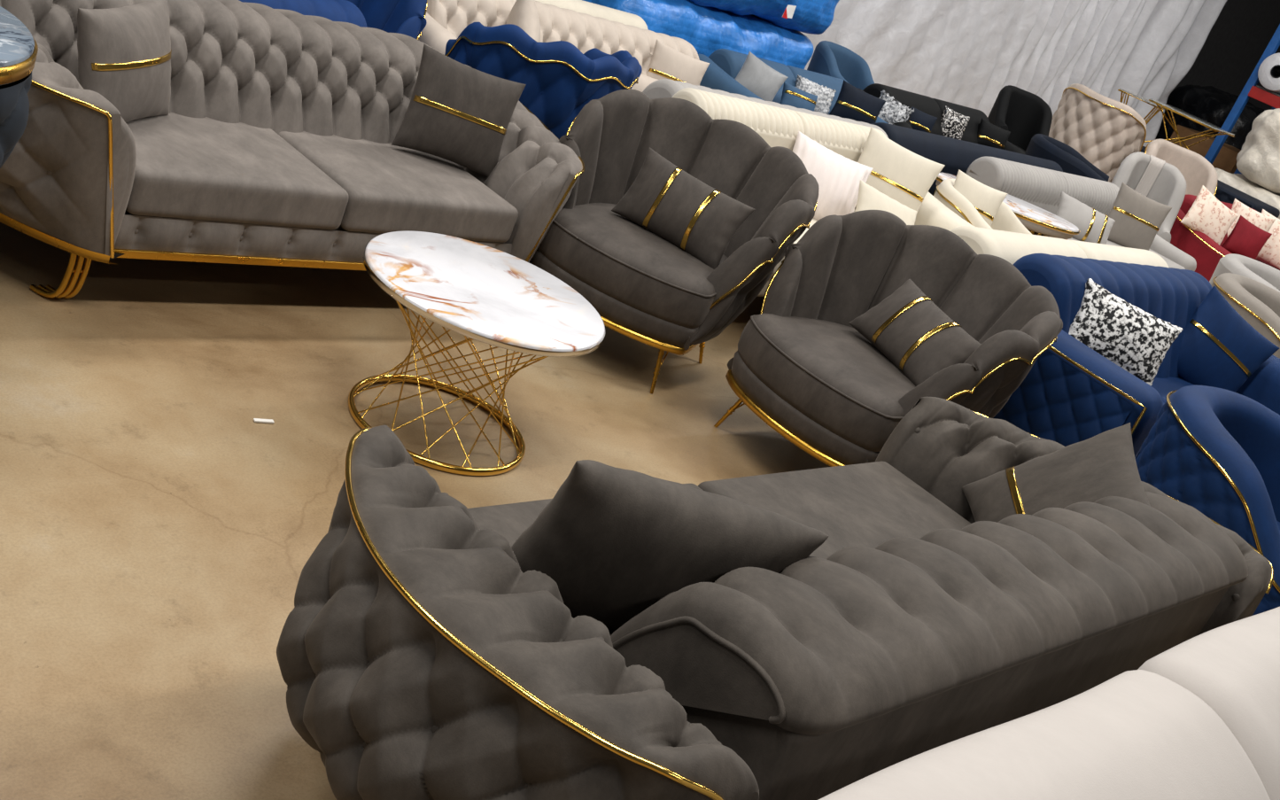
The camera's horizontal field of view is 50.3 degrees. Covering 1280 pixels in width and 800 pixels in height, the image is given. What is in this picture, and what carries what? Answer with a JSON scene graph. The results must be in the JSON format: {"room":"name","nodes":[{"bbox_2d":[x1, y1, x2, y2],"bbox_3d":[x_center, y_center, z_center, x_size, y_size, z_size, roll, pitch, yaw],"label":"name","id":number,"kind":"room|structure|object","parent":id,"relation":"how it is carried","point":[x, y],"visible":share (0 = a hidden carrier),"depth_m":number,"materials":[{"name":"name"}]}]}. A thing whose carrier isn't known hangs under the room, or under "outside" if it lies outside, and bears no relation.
{"room":"store","nodes":[
{"label":"store","id":0,"kind":"room"},
{"bbox_2d":[0,222,830,799],"bbox_3d":[4.703,0.153,9.244,28.000,0.100,14.200,-2,33,-48],"label":"floor","id":1,"kind":"structure","parent":0,"point":[158,538],"depth_m":3.36,"materials":[{"name":"concrete"}]},
{"bbox_2d":[0,6,38,168],"bbox_3d":[-1.832,-0.526,3.035,0.795,0.800,0.791,25,22,5],"label":"pedestal table","id":2,"kind":"object","parent":1,"relation":"on","point":[19,49],"visible":1,"depth_m":3.01,"materials":[{"name":"stone"}]},
{"bbox_2d":[253,418,274,423],"bbox_3d":[-0.993,0.055,3.601,0.055,0.006,0.014,5,28,-38],"label":"paper scrap","id":3,"kind":"object","parent":1,"relation":"on","point":[256,420],"visible":1,"depth_m":3.60,"materials":[{"name":"white paper"}]},
{"bbox_2d":[0,0,585,298],"bbox_3d":[-1.225,-0.812,4.386,2.359,0.745,1.024,-2,33,-48],"label":"tufted sofa","id":4,"kind":"object","parent":1,"relation":"on","point":[273,146],"visible":0.69,"depth_m":4.17,"materials":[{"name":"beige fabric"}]},
{"bbox_2d":[77,0,171,122],"bbox_3d":[-1.463,-0.953,3.879,0.176,0.366,0.412,23,21,1],"label":"throw pillow","id":5,"kind":"object","parent":4,"relation":"on","point":[125,53],"visible":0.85,"depth_m":3.79,"materials":[{"name":"beige fabric"}]},
{"bbox_2d":[125,112,348,229],"bbox_3d":[-1.297,-0.697,4.063,0.694,0.159,0.530,-2,33,-48],"label":"seat cushion","id":6,"kind":"object","parent":4,"relation":"on","point":[194,170],"depth_m":3.96,"materials":[{"name":"beige fabric"}]},
{"bbox_2d":[277,130,518,242],"bbox_3d":[-0.827,-0.717,4.582,0.694,0.159,0.530,-2,33,-48],"label":"seat cushion","id":7,"kind":"object","parent":4,"relation":"on","point":[389,188],"depth_m":4.46,"materials":[{"name":"beige fabric"}]},
{"bbox_2d":[391,44,526,178],"bbox_3d":[-0.629,-0.997,4.756,0.404,0.371,0.177,14,23,-22],"label":"throw pillow","id":8,"kind":"object","parent":4,"relation":"on","point":[457,112],"visible":1,"depth_m":4.69,"materials":[{"name":"grey fabric"}]},
{"bbox_2d":[239,0,367,27],"bbox_3d":[-1.976,-1.186,4.511,2.194,0.743,0.494,-2,33,-48],"label":"tufted sofa","id":9,"kind":"object","parent":1,"relation":"on","point":[344,11],"visible":0.04,"depth_m":4.94,"materials":[{"name":"blue fabric"}]},
{"bbox_2d":[346,0,427,39],"bbox_3d":[-1.450,-1.604,5.859,0.957,0.864,0.968,11,25,-29],"label":"armchair","id":10,"kind":"object","parent":1,"relation":"on","point":[404,17],"visible":0.1,"depth_m":5.89,"materials":[{"name":"blue fabric"}]},
{"bbox_2d":[348,231,605,475],"bbox_3d":[-0.506,-0.119,3.879,0.702,0.459,0.702,-2,33,-48],"label":"coffee table","id":11,"kind":"object","parent":1,"relation":"on","point":[475,290],"visible":0.97,"depth_m":3.77,"materials":[{"name":"white stone"}]},
{"bbox_2d":[444,22,642,139],"bbox_3d":[-0.510,-1.217,5.897,0.857,0.864,0.862,-3,34,-49],"label":"armchair","id":12,"kind":"object","parent":1,"relation":"on","point":[560,80],"visible":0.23,"depth_m":5.48,"materials":[{"name":"blue fabric"}]},
{"bbox_2d":[418,0,699,85],"bbox_3d":[-0.449,-1.632,7.096,2.158,0.738,0.624,-2,33,-48],"label":"tufted sofa","id":13,"kind":"object","parent":1,"relation":"on","point":[446,19],"visible":0.26,"depth_m":6.97,"materials":[{"name":"beige fabric"}]},
{"bbox_2d":[506,0,540,42],"bbox_3d":[-0.569,-1.777,6.628,0.192,0.463,0.465,7,27,-35],"label":"throw pillow","id":14,"kind":"object","parent":13,"relation":"on","point":[523,14],"visible":0.41,"depth_m":6.50,"materials":[{"name":"beige fabric"}]},
{"bbox_2d":[631,74,658,92],"bbox_3d":[0.006,-1.643,7.247,0.322,0.177,0.151,8,26,-34],"label":"throw pillow","id":15,"kind":"object","parent":13,"relation":"on","point":[644,81],"visible":0.09,"depth_m":7.17,"materials":[{"name":"beige fabric"}]},
{"bbox_2d":[646,38,710,85],"bbox_3d":[0.190,-1.791,7.533,0.359,0.293,0.138,14,23,-21],"label":"throw pillow","id":16,"kind":"object","parent":13,"relation":"on","point":[666,62],"visible":0.48,"depth_m":7.47,"materials":[{"name":"beige fabric"}]},
{"bbox_2d":[535,0,647,29],"bbox_3d":[-1.022,-2.076,7.595,2.304,0.711,0.726,-2,33,-48],"label":"sofa","id":17,"kind":"object","parent":1,"relation":"on","point":[594,10],"visible":0.08,"depth_m":7.85,"materials":[{"name":"beige fabric"}]},
{"bbox_2d":[528,89,818,393],"bbox_3d":[0.091,-0.604,5.068,0.957,0.864,0.968,30,22,17],"label":"armchair","id":18,"kind":"object","parent":1,"relation":"on","point":[643,287],"visible":0.78,"depth_m":4.86,"materials":[{"name":"grey fabric"}]},
{"bbox_2d":[537,202,727,328],"bbox_3d":[0.021,-0.523,4.968,0.678,0.182,0.702,29,22,13],"label":"seat cushion","id":19,"kind":"object","parent":18,"relation":"on","point":[611,258],"depth_m":4.69,"materials":[{"name":"grey fabric"}]},
{"bbox_2d":[611,147,755,269],"bbox_3d":[0.152,-0.685,4.921,0.472,0.283,0.174,30,22,16],"label":"throw pillow","id":20,"kind":"object","parent":18,"relation":"on","point":[663,198],"visible":0.99,"depth_m":4.86,"materials":[{"name":"grey fabric"}]},
{"bbox_2d":[582,0,813,69],"bbox_3d":[0.282,-2.486,9.657,2.109,0.841,0.955,-2,33,-48],"label":"sofa","id":21,"kind":"object","parent":1,"relation":"on","point":[708,29],"visible":0.2,"depth_m":9.24,"materials":[{"name":"blue fabric"}]},
{"bbox_2d":[689,0,839,34],"bbox_3d":[0.633,-3.119,9.427,2.008,0.806,0.973,-2,33,-48],"label":"sofa","id":22,"kind":"object","parent":21,"relation":"on","point":[812,17],"visible":0.99,"depth_m":9.58,"materials":[{"name":"blue fabric"}]},
{"bbox_2d":[642,78,888,138],"bbox_3d":[0.532,-1.255,7.191,1.844,0.743,0.554,-2,33,-48],"label":"tufted sofa","id":23,"kind":"object","parent":1,"relation":"on","point":[663,88],"visible":0.11,"depth_m":6.49,"materials":[{"name":"beige fabric"}]},
{"bbox_2d":[276,396,1273,799],"bbox_3d":[0.439,0.475,3.050,2.761,0.745,1.024,-2,33,-48],"label":"tufted sofa","id":24,"kind":"object","parent":1,"relation":"on","point":[416,653],"visible":0.93,"depth_m":2.19,"materials":[{"name":"grey fabric"}]},
{"bbox_2d":[467,483,703,635],"bbox_3d":[-0.005,0.392,2.813,0.834,0.159,0.530,-2,33,-48],"label":"seat cushion","id":25,"kind":"object","parent":24,"relation":"on","point":[510,520],"depth_m":2.72,"materials":[{"name":"fabric"}]},
{"bbox_2d":[511,459,828,629],"bbox_3d":[0.019,0.285,2.451,0.528,0.396,0.242,15,23,-20],"label":"throw pillow","id":26,"kind":"object","parent":24,"relation":"on","point":[614,542],"visible":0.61,"depth_m":2.32,"materials":[{"name":"grey fabric"}]},
{"bbox_2d":[697,461,970,558],"bbox_3d":[0.559,0.368,3.436,0.834,0.159,0.530,-2,33,-48],"label":"seat cushion","id":27,"kind":"object","parent":24,"relation":"on","point":[868,504],"depth_m":3.43,"materials":[{"name":"grey fabric"}]},
{"bbox_2d":[961,422,1150,522],"bbox_3d":[1.092,0.291,3.557,0.284,0.518,0.511,15,23,-19],"label":"throw pillow","id":28,"kind":"object","parent":24,"relation":"on","point":[1104,464],"visible":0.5,"depth_m":3.53,"materials":[{"name":"grey fabric"}]},
{"bbox_2d":[698,48,887,123],"bbox_3d":[1.052,-1.831,9.168,1.750,0.666,0.811,-2,33,-48],"label":"sofa","id":29,"kind":"object","parent":1,"relation":"on","point":[725,65],"visible":0.12,"depth_m":8.70,"materials":[{"name":"blue fabric"}]},
{"bbox_2d":[734,51,788,100],"bbox_3d":[0.744,-2.004,8.629,0.349,0.316,0.164,19,22,-10],"label":"throw pillow","id":30,"kind":"object","parent":29,"relation":"on","point":[764,81],"visible":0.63,"depth_m":8.57,"materials":[{"name":"grey fabric"}]},
{"bbox_2d":[779,81,817,111],"bbox_3d":[1.020,-1.912,8.814,0.287,0.199,0.137,12,24,-26],"label":"throw pillow","id":31,"kind":"object","parent":29,"relation":"on","point":[792,96],"visible":0.69,"depth_m":8.75,"materials":[{"name":"blue fabric"}]},
{"bbox_2d":[795,74,836,114],"bbox_3d":[1.149,-2.017,9.136,0.310,0.226,0.167,15,23,-19],"label":"throw pillow","id":32,"kind":"object","parent":29,"relation":"on","point":[825,95],"visible":0.49,"depth_m":9.09,"materials":[{"name":"grey fabric"}]},
{"bbox_2d":[829,79,885,124],"bbox_3d":[1.478,-1.982,9.274,0.350,0.272,0.144,20,22,-9],"label":"throw pillow","id":33,"kind":"object","parent":29,"relation":"on","point":[852,103],"visible":0.77,"depth_m":9.22,"materials":[{"name":"blue fabric"}]},
{"bbox_2d":[672,87,974,296],"bbox_3d":[0.803,-0.867,6.474,1.980,0.803,0.878,-2,33,-48],"label":"sofa","id":34,"kind":"object","parent":1,"relation":"on","point":[776,126],"visible":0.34,"depth_m":6.43,"materials":[{"name":"beige fabric"}]},
{"bbox_2d":[771,218,817,275],"bbox_3d":[0.604,-0.749,6.153,0.744,0.170,0.640,-2,33,-48],"label":"seat cushion","id":35,"kind":"object","parent":34,"relation":"on","point":[813,221],"depth_m":5.90,"materials":[{"name":"beige fabric"}]},
{"bbox_2d":[792,131,873,220],"bbox_3d":[0.859,-1.008,6.443,0.439,0.382,0.243,19,22,-11],"label":"throw pillow","id":36,"kind":"object","parent":34,"relation":"on","point":[838,177],"visible":0.49,"depth_m":6.37,"materials":[{"name":"white fabric"}]},
{"bbox_2d":[855,126,945,213],"bbox_3d":[1.249,-1.088,6.816,0.442,0.414,0.183,23,21,0],"label":"throw pillow","id":37,"kind":"object","parent":34,"relation":"on","point":[902,174],"visible":0.58,"depth_m":6.76,"materials":[{"name":"beige fabric"}]},
{"bbox_2d":[806,40,874,90],"bbox_3d":[1.513,-2.372,10.754,0.580,0.770,0.556,-2,33,-48],"label":"armchair","id":38,"kind":"object","parent":1,"relation":"on","point":[830,58],"visible":0.29,"depth_m":10.77,"materials":[{"name":"blue fabric"}]},
{"bbox_2d":[713,209,1062,466],"bbox_3d":[0.848,-0.129,4.717,0.968,0.864,0.957,3,29,-42],"label":"armchair","id":39,"kind":"object","parent":1,"relation":"on","point":[799,364],"visible":0.73,"depth_m":4.61,"materials":[{"name":"grey fabric"}]},
{"bbox_2d":[737,313,915,451],"bbox_3d":[0.731,-0.079,4.643,0.702,0.182,0.678,0,31,-45],"label":"seat cushion","id":40,"kind":"object","parent":39,"relation":"on","point":[818,368],"depth_m":4.41,"materials":[{"name":"grey fabric"}]},
{"bbox_2d":[848,278,981,386],"bbox_3d":[0.943,-0.215,4.644,0.206,0.260,0.465,4,29,-41],"label":"throw pillow","id":41,"kind":"object","parent":39,"relation":"on","point":[907,327],"visible":0.85,"depth_m":4.58,"materials":[{"name":"grey fabric"}]},
{"bbox_2d":[859,83,1026,155],"bbox_3d":[2.269,-1.952,10.625,1.950,0.701,0.631,-2,33,-48],"label":"sofa","id":42,"kind":"object","parent":1,"relation":"on","point":[934,107],"visible":0.24,"depth_m":10.47,"materials":[{"name":"black fabric"}]},
{"bbox_2d":[877,90,914,124],"bbox_3d":[1.780,-2.034,9.785,0.329,0.312,0.185,21,22,-6],"label":"throw pillow","id":43,"kind":"object","parent":42,"relation":"on","point":[893,111],"visible":0.48,"depth_m":9.73,"materials":[{"name":"grey fabric"}]},
{"bbox_2d":[910,106,937,132],"bbox_3d":[2.089,-2.076,10.242,0.278,0.204,0.137,15,23,-21],"label":"throw pillow","id":44,"kind":"object","parent":42,"relation":"on","point":[920,120],"visible":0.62,"depth_m":10.19,"materials":[{"name":"blue fabric"}]},
{"bbox_2d":[941,105,969,139],"bbox_3d":[2.417,-2.119,10.579,0.256,0.257,0.130,15,23,-21],"label":"throw pillow","id":45,"kind":"object","parent":42,"relation":"on","point":[954,124],"visible":0.77,"depth_m":10.53,"materials":[{"name":"multicoloured fabric"}]},
{"bbox_2d":[977,117,1010,149],"bbox_3d":[2.831,-2.110,10.985,0.314,0.231,0.138,15,23,-21],"label":"throw pillow","id":46,"kind":"object","parent":42,"relation":"on","point":[989,134],"visible":0.75,"depth_m":10.93,"materials":[{"name":"black fabric"}]},
{"bbox_2d":[870,122,1062,194],"bbox_3d":[2.162,-1.529,9.591,2.454,0.656,0.466,-2,33,-48],"label":"sofa","id":47,"kind":"object","parent":1,"relation":"on","point":[956,154],"visible":0.28,"depth_m":9.03,"materials":[{"name":"blue fabric"}]},
{"bbox_2d":[933,178,1031,234],"bbox_3d":[1.744,-0.787,7.404,0.564,0.679,0.595,36,25,29],"label":"armchair","id":48,"kind":"object","parent":1,"relation":"on","point":[1005,220],"visible":0.16,"depth_m":7.19,"materials":[{"name":"beige fabric"}]},
{"bbox_2d":[953,169,1008,225],"bbox_3d":[1.772,-1.032,7.292,0.323,0.301,0.151,20,22,-9],"label":"throw pillow","id":49,"kind":"object","parent":48,"relation":"on","point":[987,200],"visible":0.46,"depth_m":7.25,"materials":[{"name":"beige fabric"}]},
{"bbox_2d":[932,172,1079,239],"bbox_3d":[2.057,-0.912,8.117,0.993,0.600,0.511,17,22,-16],"label":"table","id":50,"kind":"object","parent":1,"relation":"on","point":[1037,221],"visible":0.24,"depth_m":7.92,"materials":[{"name":"white stone"}]},
{"bbox_2d":[987,85,1052,152],"bbox_3d":[3.312,-2.312,12.240,0.560,0.901,0.538,16,22,-17],"label":"chair","id":51,"kind":"object","parent":1,"relation":"on","point":[1021,112],"visible":0.38,"depth_m":12.24,"materials":[{"name":"black fabric"}]},
{"bbox_2d":[818,606,1279,799],"bbox_3d":[1.039,1.022,2.251,2.211,0.835,0.980,-2,33,-48],"label":"sofa","id":52,"kind":"object","parent":1,"relation":"on","point":[1199,719],"visible":1,"depth_m":2.08,"materials":[{"name":"white fabric"}]},
{"bbox_2d":[950,225,1168,267],"bbox_3d":[1.628,-0.469,6.336,2.250,0.831,0.791,-2,33,-48],"label":"sofa","id":53,"kind":"object","parent":1,"relation":"on","point":[1010,246],"visible":0.11,"depth_m":5.70,"materials":[{"name":"beige fabric"}]},
{"bbox_2d":[855,179,917,224],"bbox_3d":[1.133,-0.823,6.325,0.388,0.267,0.197,14,23,-23],"label":"throw pillow","id":54,"kind":"object","parent":53,"relation":"on","point":[869,197],"visible":0.44,"depth_m":6.28,"materials":[{"name":"beige fabric"}]},
{"bbox_2d":[1025,133,1109,181],"bbox_3d":[3.501,-1.749,11.390,0.797,0.700,0.840,24,21,3],"label":"armchair","id":55,"kind":"object","parent":1,"relation":"on","point":[1043,146],"visible":0.26,"depth_m":11.04,"materials":[{"name":"blue fabric"}]},
{"bbox_2d":[966,156,1196,271],"bbox_3d":[2.978,-1.079,9.280,2.031,0.713,0.938,-2,33,-48],"label":"sofa","id":56,"kind":"object","parent":1,"relation":"on","point":[1040,187],"visible":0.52,"depth_m":9.12,"materials":[{"name":"grey fabric"}]},
{"bbox_2d":[1055,191,1115,244],"bbox_3d":[2.866,-1.138,8.830,0.443,0.259,0.216,20,22,-8],"label":"throw pillow","id":57,"kind":"object","parent":56,"relation":"on","point":[1094,226],"visible":0.72,"depth_m":8.77,"materials":[{"name":"grey fabric"}]},
{"bbox_2d":[1107,182,1171,250],"bbox_3d":[3.365,-1.217,9.297,0.430,0.414,0.160,20,22,-9],"label":"throw pillow","id":58,"kind":"object","parent":56,"relation":"on","point":[1138,218],"visible":0.85,"depth_m":9.24,"materials":[{"name":"grey fabric"}]},
{"bbox_2d":[1106,240,1185,269],"bbox_3d":[3.323,-1.025,9.504,0.914,0.170,0.680,-2,33,-48],"label":"seat cushion","id":59,"kind":"object","parent":56,"relation":"on","point":[1173,259],"depth_m":9.69,"materials":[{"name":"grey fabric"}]},
{"bbox_2d":[1048,83,1146,182],"bbox_3d":[4.159,-2.309,12.778,0.878,1.126,0.825,35,24,27],"label":"tufted armchair","id":60,"kind":"object","parent":1,"relation":"on","point":[1105,130],"visible":0.41,"depth_m":12.38,"materials":[{"name":"beige fabric"}]},
{"bbox_2d":[992,253,1279,458],"bbox_3d":[2.136,-0.057,5.837,2.182,0.865,0.865,-2,33,-48],"label":"sofa","id":61,"kind":"object","parent":1,"relation":"on","point":[1072,393],"visible":0.4,"depth_m":5.05,"materials":[{"name":"blue fabric"}]},
{"bbox_2d":[1068,278,1182,386],"bbox_3d":[1.874,-0.249,5.343,0.469,0.325,0.176,20,22,-7],"label":"throw pillow","id":62,"kind":"object","parent":61,"relation":"on","point":[1134,339],"visible":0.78,"depth_m":5.28,"materials":[{"name":"multicoloured fabric"}]},
{"bbox_2d":[1151,376,1194,403],"bbox_3d":[2.458,0.044,6.107,0.819,0.170,0.620,-2,33,-48],"label":"seat cushion","id":63,"kind":"object","parent":61,"relation":"on","point":[1164,385],"depth_m":6.02,"materials":[{"name":"blue fabric"}]},
{"bbox_2d":[1177,286,1279,392],"bbox_3d":[2.626,-0.221,6.227,0.557,0.529,0.180,20,22,-7],"label":"throw pillow","id":64,"kind":"object","parent":61,"relation":"on","point":[1219,348],"visible":0.75,"depth_m":6.16,"materials":[{"name":"blue fabric"}]},
{"bbox_2d":[1117,88,1165,124],"bbox_3d":[4.978,-2.621,14.287,0.432,1.163,0.461,33,24,24],"label":"glass table","id":65,"kind":"object","parent":1,"relation":"on","point":[1125,91],"visible":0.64,"depth_m":13.99,"materials":[{"name":"gold"}]},
{"bbox_2d":[1111,151,1186,242],"bbox_3d":[3.747,-1.373,10.399,0.540,0.961,0.520,23,21,0],"label":"chair","id":66,"kind":"object","parent":1,"relation":"on","point":[1159,181],"visible":0.32,"depth_m":10.35,"materials":[{"name":"grey fabric"}]},
{"bbox_2d":[1144,139,1217,195],"bbox_3d":[4.686,-1.770,12.242,0.736,0.982,0.695,20,22,-7],"label":"tufted armchair","id":67,"kind":"object","parent":1,"relation":"on","point":[1197,170],"visible":0.14,"depth_m":12.27,"materials":[{"name":"fabric"}]},
{"bbox_2d":[1144,98,1234,149],"bbox_3d":[5.347,-2.590,13.495,0.563,0.466,0.730,-2,33,-48],"label":"glass table","id":68,"kind":"object","parent":1,"relation":"on","point":[1172,109],"visible":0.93,"depth_m":13.39,"materials":[{"name":"gold"}]},
{"bbox_2d":[1168,124,1241,173],"bbox_3d":[7.226,-2.882,17.505,0.905,0.902,0.900,-2,33,-48],"label":"carton","id":69,"kind":"object","parent":1,"relation":"on","point":[1226,159],"visible":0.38,"depth_m":17.04,"materials":[{"name":"brown cardboard"}]},
{"bbox_2d":[1135,385,1279,615],"bbox_3d":[2.036,0.473,4.624,0.880,0.771,0.938,37,25,32],"label":"armchair","id":70,"kind":"object","parent":1,"relation":"on","point":[1215,451],"visible":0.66,"depth_m":4.35,"materials":[{"name":"blue fabric"}]},
{"bbox_2d":[1155,84,1264,149],"bbox_3d":[7.872,-3.505,18.927,1.704,1.545,1.378,-2,33,-48],"label":"wrapped bundle","id":71,"kind":"object","parent":1,"relation":"on","point":[1212,104],"visible":0.29,"depth_m":18.23,"materials":[{"name":"black plastic"}]},
{"bbox_2d":[1140,146,1279,217],"bbox_3d":[5.372,-1.895,13.542,0.797,0.750,1.500,-2,33,-48],"label":"sofa","id":72,"kind":"object","parent":1,"relation":"on","point":[1226,193],"visible":0.02,"depth_m":12.93,"materials":[{"name":"blue fabric"}]},
{"bbox_2d":[1170,193,1279,281],"bbox_3d":[4.935,-1.157,11.345,1.928,0.775,0.885,-2,33,-48],"label":"sofa","id":73,"kind":"object","parent":1,"relation":"on","point":[1207,253],"visible":0.29,"depth_m":10.62,"materials":[{"name":"fabric"}]},
{"bbox_2d":[1180,185,1238,244],"bbox_3d":[4.463,-1.420,10.683,0.513,0.426,0.156,16,23,-18],"label":"throw pillow","id":74,"kind":"object","parent":73,"relation":"on","point":[1208,215],"visible":0.91,"depth_m":10.62,"materials":[{"name":"fabric"}]},
{"bbox_2d":[1221,214,1272,259],"bbox_3d":[4.817,-1.264,10.839,0.336,0.326,0.142,23,21,0],"label":"throw pillow","id":75,"kind":"object","parent":73,"relation":"on","point":[1246,239],"visible":0.9,"depth_m":10.80,"materials":[{"name":"fabric"}]},
{"bbox_2d":[1227,198,1275,257],"bbox_3d":[5.005,-1.416,11.274,0.442,0.377,0.146,19,22,-11],"label":"throw pillow","id":76,"kind":"object","parent":73,"relation":"on","point":[1262,221],"visible":0.46,"depth_m":11.21,"materials":[{"name":"fabric"}]},
{"bbox_2d":[1255,257,1279,270],"bbox_3d":[5.251,-1.085,11.582,0.764,0.170,0.640,-2,33,-48],"label":"pillow","id":77,"kind":"object","parent":73,"relation":"on","point":[1257,259],"depth_m":11.62,"materials":[{"name":"fabric"}]},
{"bbox_2d":[1256,209,1279,269],"bbox_3d":[5.373,-1.340,11.549,0.458,0.404,0.189,24,21,1],"label":"throw pillow","id":78,"kind":"object","parent":73,"relation":"on","point":[1269,252],"visible":0.48,"depth_m":11.49,"materials":[{"name":"fabric"}]},
{"bbox_2d":[1204,23,1279,174],"bbox_3d":[7.916,-2.767,15.062,1.190,3.000,2.490,-2,33,-48],"label":"storage rack","id":79,"kind":"object","parent":1,"relation":"on","point":[1251,89],"visible":0.29,"depth_m":15.23,"materials":[{"name":"blue metal"}]},
{"bbox_2d":[1257,53,1279,93],"bbox_3d":[7.234,-3.617,15.242,0.720,0.410,0.410,-2,33,-48],"label":"roll","id":80,"kind":"object","parent":79,"relation":"on","point":[1268,73],"visible":1,"depth_m":15.04,"materials":[{"name":"white plastic"}]},
{"bbox_2d":[1209,253,1279,292],"bbox_3d":[4.075,-0.426,8.845,1.040,0.720,0.982,-2,33,-48],"label":"armchair","id":81,"kind":"object","parent":1,"relation":"on","point":[1233,263],"visible":0.19,"depth_m":8.82,"materials":[{"name":"grey fabric"}]},
{"bbox_2d":[1211,272,1279,358],"bbox_3d":[3.531,-0.220,7.790,0.880,0.740,0.938,36,25,29],"label":"armchair","id":82,"kind":"object","parent":1,"relation":"on","point":[1259,304],"visible":0.27,"depth_m":7.47,"materials":[{"name":"grey fabric"}]},
{"bbox_2d":[1214,167,1279,219],"bbox_3d":[6.609,-1.734,14.252,1.598,0.914,1.692,-2,33,-48],"label":"sofa","id":83,"kind":"object","parent":1,"relation":"on","point":[1239,182],"visible":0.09,"depth_m":13.77,"materials":[{"name":"white fabric"}]},
{"bbox_2d":[1236,108,1279,193],"bbox_3d":[7.049,-2.336,13.899,1.688,0.808,1.509,36,25,29],"label":"sofa","id":84,"kind":"object","parent":83,"relation":"on","point":[1258,159],"visible":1,"depth_m":13.65,"materials":[{"name":"white fabric"}]},
{"bbox_2d":[800,0,1227,147],"bbox_3d":[3.940,-4.469,13.132,9.006,4.000,0.352,-3,34,-49],"label":"curtain","id":85,"kind":"object","parent":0,"point":[962,52],"visible":0.61,"depth_m":13.96,"materials":[{"name":"white fabric"}]},
{"bbox_2d":[1171,0,1279,96],"bbox_3d":[1.316,-6.079,12.072,28.000,6.000,0.200,-2,33,-48],"label":"wall","id":86,"kind":"structure","parent":0,"point":[1239,36],"depth_m":21.57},
{"bbox_2d":[1248,45,1279,110],"bbox_3d":[15.216,-2.800,18.370,0.200,6.000,14.000,-2,33,-48],"label":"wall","id":87,"kind":"structure","parent":0,"point":[1256,103],"depth_m":22.61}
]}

